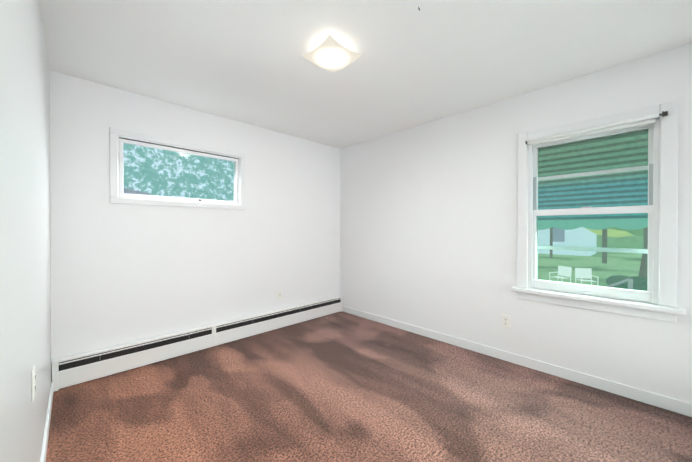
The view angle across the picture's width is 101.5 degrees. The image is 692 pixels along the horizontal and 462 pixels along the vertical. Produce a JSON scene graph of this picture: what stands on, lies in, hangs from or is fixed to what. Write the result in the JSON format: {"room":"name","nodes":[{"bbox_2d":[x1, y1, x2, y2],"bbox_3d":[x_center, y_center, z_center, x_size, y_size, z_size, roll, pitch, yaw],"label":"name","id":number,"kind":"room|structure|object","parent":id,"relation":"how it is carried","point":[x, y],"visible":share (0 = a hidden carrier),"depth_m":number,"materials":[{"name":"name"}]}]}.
{"room":"empty bedroom","nodes":[
{"label":"empty bedroom","id":0,"kind":"room"},
{"bbox_2d":[0,0,50,461],"bbox_3d":[-1.004,0.001,0.755,0.160,2.400,3.660,0,0,-44],"label":"wall","id":1,"kind":"structure","parent":0,"point":[25,278],"depth_m":0.95,"materials":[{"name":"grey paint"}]},
{"bbox_2d":[31,366,35,401],"bbox_3d":[-1.228,0.599,1.112,0.008,0.116,0.072,0,0,-44],"label":"electrical outlet","id":2,"kind":"object","parent":1,"relation":"attached to","point":[33,383],"visible":1,"depth_m":1.09,"materials":[{"name":"white plastic"}]},
{"bbox_2d":[40,382,53,461],"bbox_3d":[-0.971,1.157,0.852,0.013,0.085,3.425,0,0,-44],"label":"baseboard","id":3,"kind":"structure","parent":1,"relation":"attached to","point":[45,438],"depth_m":1.62,"materials":[{"name":"white paint"}]},
{"bbox_2d":[50,70,339,381],"bbox_3d":[-1.209,-0.013,3.217,3.295,2.400,0.160,0,0,-44],"label":"wall","id":4,"kind":"structure","parent":0,"point":[123,273],"depth_m":2.68,"materials":[{"name":"white paint"}]},
{"bbox_2d":[110,127,244,209],"bbox_3d":[-1.605,-0.551,2.818,1.169,0.634,0.177,0,0,-44],"label":"window","id":5,"kind":"structure","parent":4,"relation":"in","point":[118,195],"depth_m":2.67,"materials":[{"name":"white paint"}]},
{"bbox_2d":[52,296,342,391],"bbox_3d":[-1.129,1.075,3.141,2.967,0.223,0.065,0,0,-44],"label":"heater","id":6,"kind":"object","parent":4,"relation":"attached to","point":[71,370],"visible":1,"depth_m":2.64,"materials":[{"name":"white metal"}]},
{"bbox_2d":[277,290,281,299],"bbox_3d":[-0.809,0.782,3.474,0.072,0.133,0.033,0,0,-44],"label":"electrical outlet","id":7,"kind":"object","parent":4,"relation":"attached to","point":[279,294],"visible":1,"depth_m":3.48,"materials":[{"name":"white plastic"}]},
{"bbox_2d":[40,0,691,148],"bbox_3d":[0.065,-1.256,1.897,3.295,0.100,3.820,0,0,-44],"label":"ceiling","id":8,"kind":"structure","parent":0,"point":[247,62],"depth_m":1.89,"materials":[{"name":"white paint"}]},
{"bbox_2d":[302,34,361,71],"bbox_3d":[-0.093,-1.159,1.856,0.278,0.092,0.278,0,0,-44],"label":"lamp","id":9,"kind":"object","parent":8,"relation":"attached to","point":[330,53],"visible":1,"depth_m":1.83,"materials":[{"name":"white glass"}]},
{"bbox_2d":[46,311,691,461],"bbox_3d":[0.065,1.244,1.911,3.295,0.100,3.820,0,0,-44],"label":"floor","id":10,"kind":"structure","parent":0,"point":[342,386],"depth_m":1.88,"materials":[{"name":"carpet"}]},
{"bbox_2d":[340,43,691,402],"bbox_3d":[1.246,-0.011,2.938,0.160,2.400,3.660,0,0,-44],"label":"wall","id":11,"kind":"structure","parent":0,"point":[428,225],"depth_m":2.69,"materials":[{"name":"white paint"}]},
{"bbox_2d":[502,314,509,327],"bbox_3d":[1.467,0.829,2.593,0.008,0.116,0.072,0,0,-44],"label":"electrical outlet","id":12,"kind":"object","parent":11,"relation":"attached to","point":[506,321],"visible":1,"depth_m":2.59,"materials":[{"name":"white plastic"}]},
{"bbox_2d":[343,306,691,416],"bbox_3d":[1.154,1.146,2.915,0.013,0.085,3.425,0,0,-44],"label":"baseboard","id":13,"kind":"structure","parent":11,"relation":"attached to","point":[662,401],"depth_m":2.35,"materials":[{"name":"white paint"}]},
{"bbox_2d":[511,100,685,322],"bbox_3d":[1.909,-0.129,2.241,0.258,1.463,0.997,0,0,-44],"label":"double-hung window","id":14,"kind":"structure","parent":11,"relation":"in","point":[659,123],"depth_m":2.10,"materials":[{"name":"white paint"}]},
{"bbox_2d":[538,131,647,229],"bbox_3d":[2.260,-0.445,2.580,0.769,0.868,1.207,0,0,-44],"label":"awning","id":15,"kind":"object","parent":14,"relation":"attached to","point":[630,176],"depth_m":2.61,"materials":[{"name":"green fabric"}]},
{"label":"outside","id":16,"kind":"structure","parent":0,"visible":0},
{"bbox_2d":[124,188,148,194],"bbox_3d":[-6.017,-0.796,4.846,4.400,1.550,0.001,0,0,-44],"label":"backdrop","id":17,"kind":"structure","parent":16,"point":[129,190],"depth_m":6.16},
{"bbox_2d":[123,143,233,200],"bbox_3d":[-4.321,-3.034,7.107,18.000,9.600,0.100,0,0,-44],"label":"tree","id":18,"kind":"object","parent":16,"point":[148,185],"depth_m":7.10,"materials":[{"name":"green plant"}]},
{"bbox_2d":[538,252,641,287],"bbox_3d":[12.146,1.708,13.290,29.790,0.050,28.000,0,0,-44],"label":"lawn","id":19,"kind":"structure","parent":16,"point":[594,266],"depth_m":13.76,"materials":[{"name":"green plant"}]},
{"bbox_2d":[549,266,571,282],"bbox_3d":[6.687,1.408,8.812,0.394,0.600,0.410,0,0,-15],"label":"outdoor chair","id":20,"kind":"object","parent":19,"relation":"on","point":[564,269],"depth_m":8.84,"materials":[{"name":"white plastic"}]},
{"bbox_2d":[538,227,596,258],"bbox_3d":[14.243,-1.356,20.604,7.570,6.000,6.000,0,0,-44],"label":"house","id":21,"kind":"structure","parent":19,"relation":"on","point":[552,235],"depth_m":19.35,"materials":[{"name":"white"}]},
{"bbox_2d":[575,268,597,285],"bbox_3d":[7.053,1.411,8.291,0.410,0.600,0.394,0,0,17],"label":"outdoor chair","id":22,"kind":"object","parent":19,"relation":"on","point":[580,273],"depth_m":8.44,"materials":[{"name":"white plastic"}]},
{"bbox_2d":[587,227,647,290],"bbox_3d":[12.553,-0.776,12.348,13.700,5.079,6.500,0,0,-44],"label":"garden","id":23,"kind":"object","parent":19,"relation":"on","point":[615,281],"depth_m":8.41,"materials":[{"name":"green plant"}]},
{"bbox_2d":[597,235,643,253],"bbox_3d":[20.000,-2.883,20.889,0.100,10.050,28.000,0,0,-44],"label":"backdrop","id":24,"kind":"structure","parent":16,"point":[629,243],"depth_m":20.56,"materials":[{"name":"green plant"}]}
]}

